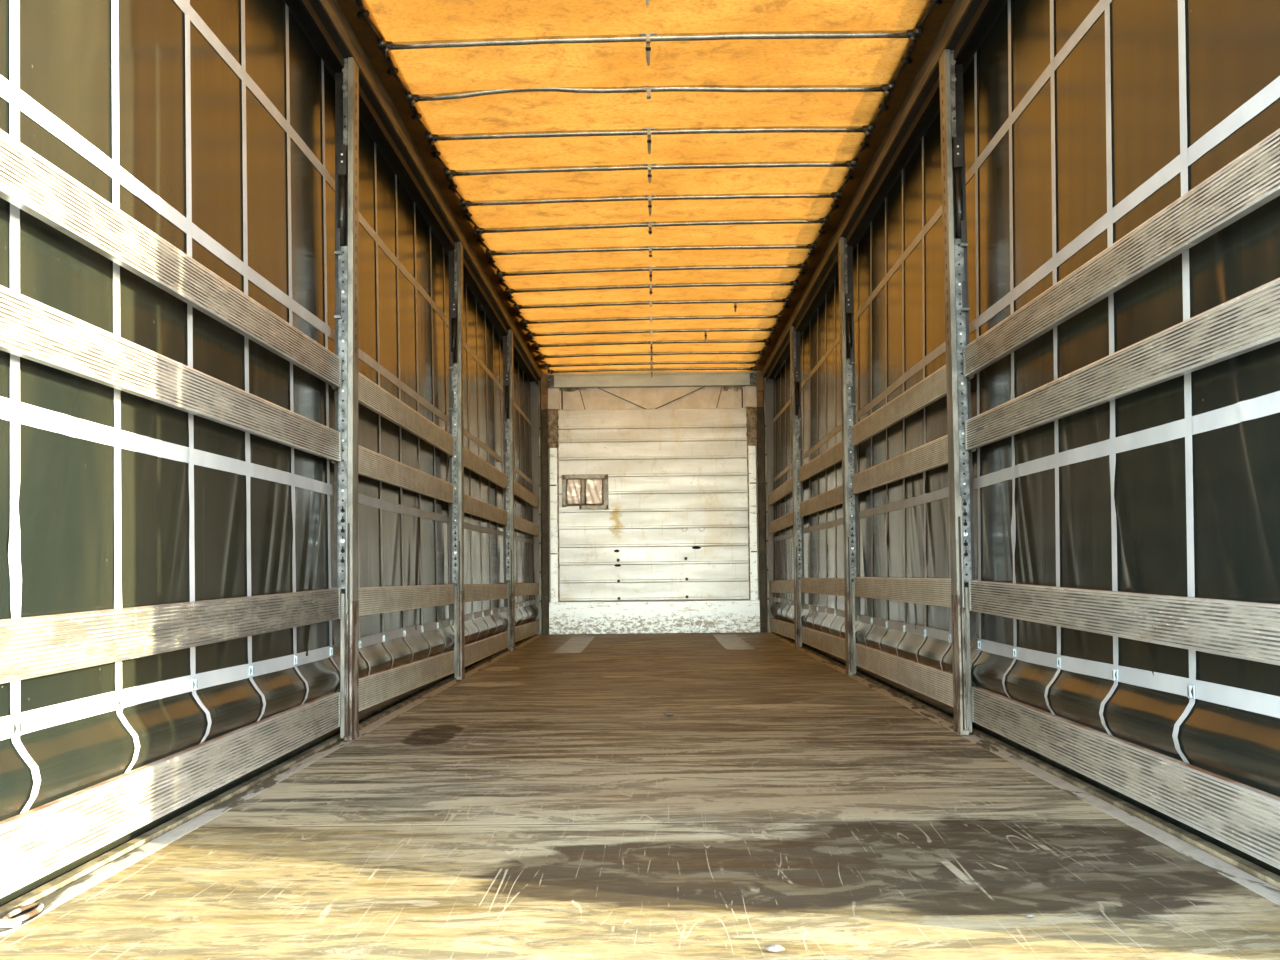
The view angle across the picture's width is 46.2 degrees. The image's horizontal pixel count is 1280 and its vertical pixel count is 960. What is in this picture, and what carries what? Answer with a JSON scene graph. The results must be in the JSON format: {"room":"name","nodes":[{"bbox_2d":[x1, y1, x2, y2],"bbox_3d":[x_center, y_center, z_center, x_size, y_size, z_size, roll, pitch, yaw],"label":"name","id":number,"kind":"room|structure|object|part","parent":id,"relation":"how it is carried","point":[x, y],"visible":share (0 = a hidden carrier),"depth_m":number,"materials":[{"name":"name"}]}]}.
{"room":"cargo space","nodes":[
{"label":"cargo space","id":0,"kind":"room"},
{"bbox_2d":[0,632,1279,959],"bbox_3d":[0.094,1.242,9.301,2.390,0.030,13.680,-1,-4,0],"label":"floor","id":1,"kind":"structure","parent":0,"point":[543,804],"depth_m":3.52,"materials":[{"name":"brown wood"}]},
{"bbox_2d":[0,902,43,931],"bbox_3d":[-1.188,0.834,2.865,0.052,0.014,0.210,-1,-4,0],"label":"ring","id":2,"kind":"object","parent":1,"relation":"attached to","point":[17,917],"visible":1,"depth_m":2.87,"materials":[{"name":"silver metal"}]},
{"bbox_2d":[0,634,541,937],"bbox_3d":[-1.149,1.297,9.309,0.097,0.128,13.680,-1,-4,0],"label":"trim","id":3,"kind":"structure","parent":1,"relation":"on","point":[69,885],"depth_m":4.02,"materials":[{"name":"metal"}]},
{"bbox_2d":[331,57,359,740],"bbox_3d":[-1.188,-0.348,6.052,0.084,2.761,0.215,-1,-4,0],"label":"post","id":4,"kind":"object","parent":3,"relation":"on","point":[346,628],"visible":0.98,"depth_m":6.02,"materials":[{"name":"metal"}]},
{"bbox_2d":[0,692,340,898],"bbox_3d":[-1.206,0.803,4.222,0.028,0.136,3.353,-1,-3,0],"label":"board","id":5,"kind":"object","parent":4,"relation":"attached to","point":[35,843],"visible":1,"depth_m":3.61,"materials":[{"name":"metal"}]},
{"bbox_2d":[0,285,340,461],"bbox_3d":[-1.216,-0.230,4.286,0.028,0.118,3.353,-1,-3,0],"label":"board","id":6,"kind":"object","parent":4,"relation":"attached to","point":[31,329],"visible":1,"depth_m":3.64,"materials":[{"name":"metal"}]},
{"bbox_2d":[0,588,340,683],"bbox_3d":[-1.210,0.400,4.247,0.028,0.121,3.353,-1,-3,0],"label":"board","id":7,"kind":"object","parent":4,"relation":"attached to","point":[35,646],"visible":1,"depth_m":3.62,"materials":[{"name":"metal"}]},
{"bbox_2d":[0,129,341,386],"bbox_3d":[-1.219,-0.527,4.305,0.028,0.119,3.353,-1,-3,0],"label":"board","id":8,"kind":"object","parent":4,"relation":"attached to","point":[29,182],"visible":1,"depth_m":3.65,"materials":[{"name":"wood"}]},
{"bbox_3d":[-1.159,0.311,5.949,0.016,0.440,0.016,-1,-4,0],"label":"release lever","id":9,"kind":"part","parent":4,"relation":"part of","materials":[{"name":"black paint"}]},
{"bbox_2d":[358,372,453,455],"bbox_3d":[-1.187,-0.312,7.745,0.028,0.120,3.238,-1,-4,0],"label":"board","id":10,"kind":"object","parent":4,"relation":"attached to","point":[371,395],"visible":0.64,"depth_m":7.42,"materials":[{"name":"wood"}]},
{"bbox_2d":[358,445,454,502],"bbox_3d":[-1.184,-0.008,7.726,0.028,0.118,3.238,-1,-3,0],"label":"board","id":11,"kind":"object","parent":4,"relation":"attached to","point":[371,464],"visible":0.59,"depth_m":7.41,"materials":[{"name":"metal"}]},
{"bbox_2d":[358,584,454,615],"bbox_3d":[-1.178,0.602,7.689,0.028,0.120,3.238,-1,-4,0],"label":"board","id":12,"kind":"object","parent":4,"relation":"attached to","point":[372,600],"visible":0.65,"depth_m":7.38,"materials":[{"name":"wood"}]},
{"bbox_2d":[359,650,454,710],"bbox_3d":[-1.173,1.004,7.665,0.028,0.136,3.238,-1,-4,0],"label":"board","id":13,"kind":"object","parent":4,"relation":"attached to","point":[376,688],"visible":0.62,"depth_m":7.38,"materials":[{"name":"wood"}]},
{"bbox_2d":[448,242,464,679],"bbox_3d":[-1.156,-0.139,9.435,0.084,2.761,0.215,-1,-4,0],"label":"post","id":14,"kind":"object","parent":3,"relation":"on","point":[456,382],"visible":0.97,"depth_m":9.39,"materials":[{"name":"metal"}]},
{"bbox_3d":[-1.128,0.520,9.333,0.016,0.440,0.016,-1,-4,0],"label":"release lever","id":15,"kind":"part","parent":14,"relation":"part of","materials":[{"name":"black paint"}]},
{"bbox_2d":[464,447,507,488],"bbox_3d":[-1.155,-0.081,11.137,0.028,0.119,3.258,-1,-4,0],"label":"board","id":16,"kind":"object","parent":14,"relation":"attached to","point":[472,462],"visible":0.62,"depth_m":11.05,"materials":[{"name":"wood"}]},
{"bbox_2d":[464,494,507,524],"bbox_3d":[-1.152,0.226,11.118,0.028,0.117,3.258,-1,-4,0],"label":"board","id":17,"kind":"object","parent":14,"relation":"attached to","point":[473,506],"visible":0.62,"depth_m":11.02,"materials":[{"name":"wood"}]},
{"bbox_2d":[464,584,507,601],"bbox_3d":[-1.146,0.828,11.082,0.028,0.120,3.258,-1,-4,0],"label":"board","id":18,"kind":"object","parent":14,"relation":"attached to","point":[472,592],"visible":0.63,"depth_m":10.97,"materials":[{"name":"wood"}]},
{"bbox_2d":[465,631,507,666],"bbox_3d":[-1.142,1.238,11.056,0.028,0.136,3.258,-1,-4,0],"label":"board","id":19,"kind":"object","parent":14,"relation":"attached to","point":[475,651],"visible":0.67,"depth_m":10.98,"materials":[{"name":"wood"}]},
{"bbox_2d":[503,329,514,650],"bbox_3d":[-1.124,0.072,12.839,0.084,2.761,0.215,-1,-4,0],"label":"post","id":20,"kind":"object","parent":3,"relation":"on","point":[508,404],"visible":0.98,"depth_m":12.80,"materials":[{"name":"metal"}]},
{"bbox_3d":[-1.096,0.731,12.736,0.016,0.440,0.016,-1,-4,0],"label":"release lever","id":21,"kind":"part","parent":20,"relation":"part of","materials":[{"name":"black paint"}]},
{"bbox_2d":[507,620,538,641],"bbox_3d":[-1.110,1.456,14.452,0.028,0.136,3.243,-1,-4,0],"label":"board","id":22,"kind":"object","parent":20,"relation":"attached to","point":[523,631],"visible":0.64,"depth_m":14.51,"materials":[{"name":"wood"}]},
{"bbox_2d":[514,480,537,507],"bbox_3d":[-1.124,0.135,14.533,0.028,0.119,3.243,-1,-4,0],"label":"board","id":23,"kind":"object","parent":20,"relation":"attached to","point":[520,491],"visible":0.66,"depth_m":14.60,"materials":[{"name":"wood"}]},
{"bbox_2d":[514,515,538,535],"bbox_3d":[-1.121,0.440,14.514,0.028,0.117,3.243,-1,-4,0],"label":"board","id":24,"kind":"object","parent":20,"relation":"attached to","point":[521,524],"visible":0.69,"depth_m":14.54,"materials":[{"name":"wood"}]},
{"bbox_2d":[514,583,538,595],"bbox_3d":[-1.114,1.054,14.477,0.028,0.120,3.243,-1,-4,0],"label":"board","id":25,"kind":"object","parent":20,"relation":"attached to","point":[521,589],"visible":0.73,"depth_m":14.61,"materials":[{"name":"wood"}]},
{"bbox_2d":[553,637,594,652],"bbox_3d":[-0.589,1.515,13.864,0.230,0.004,3.050,-1,-4,0],"label":"floor plate","id":26,"kind":"object","parent":1,"relation":"on","point":[575,644],"visible":1,"depth_m":13.52,"materials":[{"name":"grey metal"}]},
{"bbox_2d":[713,634,754,649],"bbox_3d":[0.858,1.511,14.051,0.240,0.004,3.050,-1,-4,0],"label":"floor plate","id":27,"kind":"object","parent":1,"relation":"on","point":[729,641],"visible":1,"depth_m":13.77,"materials":[{"name":"grey metal"}]},
{"bbox_2d":[765,944,784,951],"bbox_3d":[0.231,0.802,2.570,0.035,0.012,0.022,-1,-4,0],"label":"pebble","id":28,"kind":"object","parent":1,"relation":"on","point":[775,947],"visible":1,"depth_m":2.56,"materials":[{"name":"white stone"}]},
{"bbox_2d":[1025,914,1034,917],"bbox_3d":[0.727,0.814,2.799,0.019,0.007,0.012,-1,-4,0],"label":"pebble","id":29,"kind":"object","parent":1,"relation":"on","point":[1027,915],"visible":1,"depth_m":2.79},
{"bbox_2d":[336,0,955,372],"bbox_3d":[0.065,-1.619,9.521,2.470,0.036,13.885,-1,-4,0],"label":"ceiling","id":30,"kind":"structure","parent":0,"point":[862,61],"depth_m":7.63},
{"bbox_2d":[283,0,545,384],"bbox_3d":[-1.158,-1.539,9.570,0.272,0.220,13.771,-1,-4,0],"label":"roof rail","id":31,"kind":"object","parent":30,"relation":"attached to","point":[324,23],"visible":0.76,"depth_m":7.41,"materials":[{"name":"black metal"}]},
{"bbox_2d":[0,350,333,619],"bbox_3d":[-1.251,0.097,4.337,0.094,0.521,2.985,-1,-4,0],"label":"curtain","id":32,"kind":"object","parent":31,"relation":"hanging from","point":[111,498],"depth_m":3.79,"materials":[{"name":"plastic"}]},
{"bbox_2d":[0,0,334,353],"bbox_3d":[-1.264,-1.130,4.405,0.094,1.103,3.019,-1,-4,0],"label":"curtain","id":33,"kind":"object","parent":31,"relation":"hanging from","point":[202,132],"depth_m":4.42,"materials":[{"name":"fabric"}]},
{"bbox_2d":[0,197,334,429],"bbox_3d":[-1.256,-0.367,4.366,0.094,0.175,3.008,-1,-4,0],"label":"curtain","id":34,"kind":"object","parent":31,"relation":"hanging from","point":[39,262],"depth_m":3.84,"materials":[{"name":"fabric"}]},
{"bbox_2d":[0,620,340,820],"bbox_3d":[-1.245,0.599,4.384,0.094,0.286,3.095,-1,-4,0],"label":"curtain","id":35,"kind":"object","parent":31,"relation":"hanging from","point":[62,734],"depth_m":3.74,"materials":[{"name":"plastic"}]},
{"bbox_2d":[358,119,448,432],"bbox_3d":[-1.232,-0.920,7.790,0.094,1.101,2.810,-1,-4,0],"label":"curtain","id":36,"kind":"object","parent":31,"relation":"hanging from","point":[403,317],"depth_m":7.92,"materials":[{"name":"fabric"}]},
{"bbox_2d":[358,474,449,586],"bbox_3d":[-1.219,0.301,7.722,0.094,0.493,2.818,-1,-4,0],"label":"curtain","id":37,"kind":"object","parent":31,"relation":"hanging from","point":[403,534],"depth_m":7.72,"materials":[{"name":"fabric"}]},
{"bbox_2d":[377,26,922,65],"bbox_3d":[0.034,-1.768,6.162,2.238,0.140,0.094,-1,-4,2],"label":"bow","id":38,"kind":"object","parent":31,"relation":"attached to","point":[913,34],"visible":1,"depth_m":6.16,"materials":[{"name":"metal"}]},
{"bbox_2d":[425,123,874,153],"bbox_3d":[0.046,-1.687,7.469,2.238,0.136,0.094,-1,-4,2],"label":"bow","id":39,"kind":"object","parent":31,"relation":"attached to","point":[867,129],"visible":1,"depth_m":7.47,"materials":[{"name":"metal"}]},
{"bbox_2d":[444,158,857,182],"bbox_3d":[0.051,-1.658,8.114,2.240,0.112,0.094,-1,-4,3],"label":"bow","id":40,"kind":"object","parent":31,"relation":"attached to","point":[852,163],"visible":1,"depth_m":8.11,"materials":[{"name":"metal"}]},
{"bbox_2d":[460,190,841,215],"bbox_3d":[0.058,-1.608,8.780,2.240,0.126,0.094,-1,-4,3],"label":"bow","id":41,"kind":"object","parent":31,"relation":"attached to","point":[836,195],"visible":1,"depth_m":8.78,"materials":[{"name":"metal"}]},
{"bbox_2d":[486,242,816,257],"bbox_3d":[0.070,-1.545,10.138,2.240,0.078,0.094,-1,-4,3],"label":"bow","id":42,"kind":"object","parent":31,"relation":"attached to","point":[491,253],"visible":1,"depth_m":10.14,"materials":[{"name":"metal"}]},
{"bbox_2d":[474,216,829,235],"bbox_3d":[0.063,-1.586,9.444,2.246,0.086,0.094,-1,-4,5],"label":"bow","id":43,"kind":"object","parent":31,"relation":"attached to","point":[826,220],"visible":1,"depth_m":9.44,"materials":[{"name":"metal"}]},
{"bbox_2d":[522,313,781,325],"bbox_3d":[0.096,-1.378,12.893,2.244,0.062,0.094,-1,-4,4],"label":"bow","id":44,"kind":"object","parent":31,"relation":"attached to","point":[776,316],"visible":1,"depth_m":12.89,"materials":[{"name":"metal"}]},
{"bbox_2d":[534,338,769,359],"bbox_3d":[0.109,-1.231,14.216,2.245,0.187,0.094,-1,-4,4],"label":"bow","id":45,"kind":"object","parent":31,"relation":"attached to","point":[767,340],"visible":1,"depth_m":14.22,"materials":[{"name":"metal"}]},
{"bbox_2d":[540,350,763,368],"bbox_3d":[0.116,-1.189,14.940,2.241,0.176,0.094,-1,-4,3],"label":"bow","id":46,"kind":"object","parent":31,"relation":"attached to","point":[761,351],"visible":0.98,"depth_m":14.94,"materials":[{"name":"metal"}]},
{"bbox_2d":[544,360,759,377],"bbox_3d":[0.122,-1.146,15.609,2.240,0.175,0.094,-1,-4,3],"label":"bow","id":47,"kind":"object","parent":31,"relation":"attached to","point":[755,362],"visible":0.98,"depth_m":15.61,"materials":[{"name":"metal"}]},
{"bbox_2d":[548,366,755,374],"bbox_3d":[0.126,-1.174,16.081,2.238,0.061,0.094,-1,-4,2],"label":"bow","id":48,"kind":"object","parent":31,"relation":"attached to","point":[754,367],"visible":0.98,"depth_m":16.08,"materials":[{"name":"metal"}]},
{"bbox_2d":[404,81,895,104],"bbox_3d":[0.039,-1.777,6.849,2.238,0.087,0.094,-1,-4,2],"label":"bow","id":49,"kind":"object","parent":30,"relation":"attached to","point":[887,88],"visible":1,"depth_m":6.84,"materials":[{"name":"metal"}]},
{"bbox_2d":[497,262,806,281],"bbox_3d":[0.076,-1.484,10.811,2.246,0.117,0.094,-1,-4,5],"label":"bow","id":50,"kind":"object","parent":30,"relation":"attached to","point":[803,265],"visible":1,"depth_m":10.81,"materials":[{"name":"metal"}]},
{"bbox_2d":[505,280,798,294],"bbox_3d":[0.082,-1.457,11.455,2.247,0.087,0.094,-1,-4,5],"label":"bow","id":51,"kind":"object","parent":30,"relation":"attached to","point":[793,284],"visible":1,"depth_m":11.45,"materials":[{"name":"metal"}]},
{"bbox_2d":[514,297,789,311],"bbox_3d":[0.089,-1.398,12.153,2.245,0.117,0.094,-1,-4,4],"label":"bow","id":52,"kind":"object","parent":30,"relation":"attached to","point":[784,300],"visible":1,"depth_m":12.15,"materials":[{"name":"metal"}]},
{"bbox_2d":[528,326,775,340],"bbox_3d":[0.102,-1.307,13.565,2.244,0.116,0.094,-1,-4,4],"label":"bow","id":53,"kind":"object","parent":30,"relation":"attached to","point":[771,329],"visible":1,"depth_m":13.56,"materials":[{"name":"metal"}]},
{"bbox_2d":[759,0,1007,382],"bbox_3d":[1.290,-1.566,9.549,0.272,0.220,13.771,-1,-4,0],"label":"roof rail","id":54,"kind":"object","parent":30,"relation":"attached to","point":[968,23],"visible":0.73,"depth_m":7.50,"materials":[{"name":"black metal"}]},
{"bbox_2d":[800,274,841,465],"bbox_3d":[1.378,-0.731,11.182,0.094,1.106,2.614,-1,-4,0],"label":"curtain","id":55,"kind":"object","parent":54,"relation":"hanging from","point":[820,339],"depth_m":11.67,"materials":[{"name":"fabric"}]},
{"bbox_2d":[853,112,945,423],"bbox_3d":[1.346,-0.950,7.772,0.094,1.098,2.821,-1,-4,0],"label":"curtain","id":56,"kind":"object","parent":54,"relation":"hanging from","point":[898,262],"depth_m":7.85,"materials":[{"name":"fabric"}]},
{"bbox_2d":[857,464,950,577],"bbox_3d":[1.358,0.248,7.697,0.094,0.503,2.821,-1,-4,0],"label":"curtain","id":57,"kind":"object","parent":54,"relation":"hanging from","point":[904,524],"depth_m":7.67,"materials":[{"name":"fabric"}]},
{"bbox_2d":[963,0,1279,342],"bbox_3d":[1.315,-1.151,4.429,0.094,1.095,2.929,-1,-4,0],"label":"curtain","id":58,"kind":"object","parent":54,"relation":"hanging from","point":[1092,128],"depth_m":4.47,"materials":[{"name":"fabric"}]},
{"bbox_2d":[970,196,1279,417],"bbox_3d":[1.323,-0.402,4.399,0.094,0.180,2.896,-1,-4,0],"label":"curtain","id":59,"kind":"object","parent":54,"relation":"hanging from","point":[1243,256],"depth_m":3.94,"materials":[{"name":"fabric"}]},
{"bbox_2d":[970,612,1279,796],"bbox_3d":[1.334,0.574,4.441,0.094,0.295,2.934,-1,-4,0],"label":"curtain","id":60,"kind":"object","parent":54,"relation":"hanging from","point":[1214,713],"depth_m":3.89,"materials":[{"name":"plastic"}]},
{"bbox_2d":[972,341,1279,603],"bbox_3d":[1.328,0.063,4.383,0.094,0.538,2.870,-1,-4,0],"label":"curtain","id":61,"kind":"object","parent":54,"relation":"hanging from","point":[1171,487],"depth_m":3.91,"materials":[{"name":"plastic"}]},
{"bbox_2d":[530,370,773,634],"bbox_3d":[0.144,0.305,16.265,2.800,3.100,0.234,-1,-4,0],"label":"wall","id":62,"kind":"structure","parent":0,"point":[682,543],"depth_m":16.21,"materials":[{"name":"wood"}]},
{"bbox_3d":[-1.078,0.290,16.217,0.022,2.750,0.114,-1,-4,0],"label":"curtain post","id":63,"kind":"part","parent":62,"relation":"part of","materials":[{"name":"metal"}]},
{"bbox_3d":[-1.028,0.260,16.228,0.068,2.810,0.095,-1,-4,0],"label":"corner post","id":64,"kind":"part","parent":62,"relation":"part of","materials":[{"name":"grey metal"}]},
{"bbox_3d":[-0.969,-1.066,16.253,0.075,0.140,0.017,-1,-4,0],"label":"beam plate","id":65,"kind":"part","parent":62,"relation":"part of","materials":[{"name":"metal"}]},
{"bbox_2d":[562,474,607,508],"bbox_3d":[-0.594,0.127,16.216,0.501,0.375,0.016,-1,-4,0],"label":"notice","id":66,"kind":"object","parent":62,"relation":"attached to","point":[585,491],"visible":1,"depth_m":16.22,"materials":[{"name":"beige paper"}]},
{"bbox_3d":[0.123,-0.891,16.294,1.154,0.236,0.024,-1,-4,0],"label":"gusset plate","id":67,"kind":"part","parent":62,"relation":"part of","materials":[{"name":"beige paint"}]},
{"bbox_3d":[0.131,-0.888,16.320,2.040,0.240,0.030,-1,-4,0],"label":"panel","id":68,"kind":"part","parent":62,"relation":"part of","materials":[{"name":"beige paint"}]},
{"bbox_3d":[0.156,1.478,16.153,2.270,0.344,0.072,-1,-4,0],"label":"kick plate","id":69,"kind":"part","parent":62,"relation":"part of","materials":[{"name":"white metal"}]},
{"bbox_3d":[1.226,-1.090,16.234,0.075,0.140,0.017,-1,-4,0],"label":"beam plate","id":70,"kind":"part","parent":62,"relation":"part of","materials":[{"name":"metal"}]},
{"bbox_3d":[1.314,0.235,16.207,0.068,2.810,0.095,-1,-4,0],"label":"corner post","id":71,"kind":"part","parent":62,"relation":"part of","materials":[{"name":"grey metal"}]},
{"bbox_3d":[1.364,0.263,16.196,0.022,2.750,0.114,-1,-4,0],"label":"curtain post","id":72,"kind":"part","parent":62,"relation":"part of","materials":[{"name":"metal"}]},
{"bbox_2d":[766,632,1279,904],"bbox_3d":[1.338,1.269,9.287,0.097,0.128,13.680,-1,-4,0],"label":"trim","id":73,"kind":"structure","parent":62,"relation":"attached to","point":[1249,875],"depth_m":4.11,"materials":[{"name":"paint"}]},
{"bbox_2d":[790,326,804,647],"bbox_3d":[1.347,0.045,12.817,0.084,2.761,0.215,-1,-4,0],"label":"post","id":74,"kind":"object","parent":73,"relation":"on","point":[795,356],"visible":1,"depth_m":12.78,"materials":[{"name":"metal"}]},
{"bbox_2d":[768,477,791,505],"bbox_3d":[1.378,0.106,14.512,0.028,0.120,3.243,-1,-4,0],"label":"board","id":75,"kind":"object","parent":74,"relation":"attached to","point":[785,488],"visible":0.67,"depth_m":14.60,"materials":[{"name":"wood"}]},
{"bbox_2d":[769,511,792,533],"bbox_3d":[1.381,0.412,14.493,0.028,0.118,3.243,-1,-4,0],"label":"board","id":76,"kind":"object","parent":74,"relation":"attached to","point":[785,521],"visible":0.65,"depth_m":14.52,"materials":[{"name":"wood"}]},
{"bbox_2d":[769,580,793,592],"bbox_3d":[1.387,1.026,14.455,0.028,0.120,3.243,-1,-4,0],"label":"board","id":77,"kind":"object","parent":74,"relation":"attached to","point":[780,586],"visible":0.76,"depth_m":14.49,"materials":[{"name":"wood"}]},
{"bbox_2d":[770,618,794,639],"bbox_3d":[1.391,1.430,14.430,0.028,0.136,3.243,-1,-4,0],"label":"board","id":78,"kind":"object","parent":74,"relation":"attached to","point":[784,628],"visible":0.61,"depth_m":14.48,"materials":[{"name":"wood"}]},
{"bbox_3d":[1.332,0.704,12.715,0.016,0.440,0.016,-1,-4,0],"label":"release lever","id":79,"kind":"part","parent":74,"relation":"part of","materials":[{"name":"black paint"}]},
{"bbox_2d":[838,237,859,675],"bbox_3d":[1.316,-0.166,9.414,0.084,2.761,0.215,-1,-4,0],"label":"post","id":80,"kind":"object","parent":73,"relation":"on","point":[845,252],"visible":0.98,"depth_m":9.38,"materials":[{"name":"metal"}]},
{"bbox_2d":[798,441,841,481],"bbox_3d":[1.346,-0.128,11.117,0.028,0.119,3.258,-1,-3,0],"label":"board","id":81,"kind":"object","parent":80,"relation":"attached to","point":[832,456],"visible":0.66,"depth_m":11.02,"materials":[{"name":"wood"}]},
{"bbox_2d":[799,485,842,516],"bbox_3d":[1.349,0.162,11.099,0.028,0.118,3.258,-1,-3,0],"label":"board","id":82,"kind":"object","parent":80,"relation":"attached to","point":[833,497],"visible":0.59,"depth_m":11.00,"materials":[{"name":"wood"}]},
{"bbox_2d":[800,578,844,596],"bbox_3d":[1.355,0.783,11.061,0.028,0.120,3.258,-1,-4,0],"label":"board","id":83,"kind":"object","parent":80,"relation":"attached to","point":[826,586],"visible":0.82,"depth_m":10.98,"materials":[{"name":"wood"}]},
{"bbox_2d":[801,626,845,659],"bbox_3d":[1.359,1.191,11.036,0.028,0.136,3.258,-1,-4,0],"label":"board","id":84,"kind":"object","parent":80,"relation":"attached to","point":[832,644],"visible":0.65,"depth_m":10.96,"materials":[{"name":"wood"}]},
{"bbox_3d":[1.300,0.494,9.312,0.016,0.440,0.016,-1,-4,0],"label":"release lever","id":85,"kind":"part","parent":80,"relation":"part of","materials":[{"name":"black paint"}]},
{"bbox_2d":[939,49,978,734],"bbox_3d":[1.284,-0.376,6.030,0.084,2.761,0.215,-1,-4,0],"label":"post","id":86,"kind":"object","parent":73,"relation":"on","point":[962,552],"visible":1,"depth_m":5.99,"materials":[{"name":"metal"}]},
{"bbox_2d":[851,365,946,445],"bbox_3d":[1.314,-0.356,7.724,0.028,0.119,3.238,-1,-3,0],"label":"board","id":87,"kind":"object","parent":86,"relation":"attached to","point":[933,387],"visible":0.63,"depth_m":7.41,"materials":[{"name":"wood"}]},
{"bbox_2d":[852,434,947,493],"bbox_3d":[1.317,-0.058,7.706,0.028,0.117,3.238,-1,-3,0],"label":"board","id":88,"kind":"object","parent":86,"relation":"attached to","point":[933,454],"visible":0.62,"depth_m":7.39,"materials":[{"name":"wood"}]},
{"bbox_2d":[854,577,950,606],"bbox_3d":[1.323,0.559,7.668,0.028,0.120,3.238,-1,-4,0],"label":"board","id":89,"kind":"object","parent":86,"relation":"attached to","point":[928,591],"visible":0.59,"depth_m":7.36,"materials":[{"name":"wood"}]},
{"bbox_2d":[855,643,952,706],"bbox_3d":[1.328,0.970,7.643,0.028,0.136,3.238,-1,-4,0],"label":"board","id":90,"kind":"object","parent":86,"relation":"attached to","point":[935,683],"visible":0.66,"depth_m":7.34,"materials":[{"name":"metal"}]},
{"bbox_3d":[1.268,0.284,5.928,0.016,0.440,0.016,-1,-4,0],"label":"release lever","id":91,"kind":"part","parent":86,"relation":"part of","materials":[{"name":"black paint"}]},
{"bbox_2d":[963,128,1279,376],"bbox_3d":[1.282,-0.560,4.283,0.028,0.119,3.353,-1,-3,0],"label":"board","id":92,"kind":"object","parent":86,"relation":"attached to","point":[1251,180],"visible":1,"depth_m":3.74,"materials":[{"name":"wood"}]},
{"bbox_2d":[964,278,1279,449],"bbox_3d":[1.285,-0.270,4.265,0.028,0.117,3.353,-1,-3,0],"label":"board","id":93,"kind":"object","parent":86,"relation":"attached to","point":[1249,321],"visible":1,"depth_m":3.75,"materials":[{"name":"metal"}]},
{"bbox_2d":[968,580,1279,665],"bbox_3d":[1.292,0.371,4.225,0.028,0.120,3.353,-1,-3,0],"label":"board","id":94,"kind":"object","parent":86,"relation":"attached to","point":[1245,630],"visible":1,"depth_m":3.76,"materials":[{"name":"metal"}]},
{"bbox_2d":[971,687,1279,868],"bbox_3d":[1.296,0.779,4.200,0.028,0.137,3.353,-1,-3,0],"label":"board","id":95,"kind":"object","parent":86,"relation":"attached to","point":[1246,818],"visible":1,"depth_m":3.78,"materials":[{"name":"metal"}]}
]}

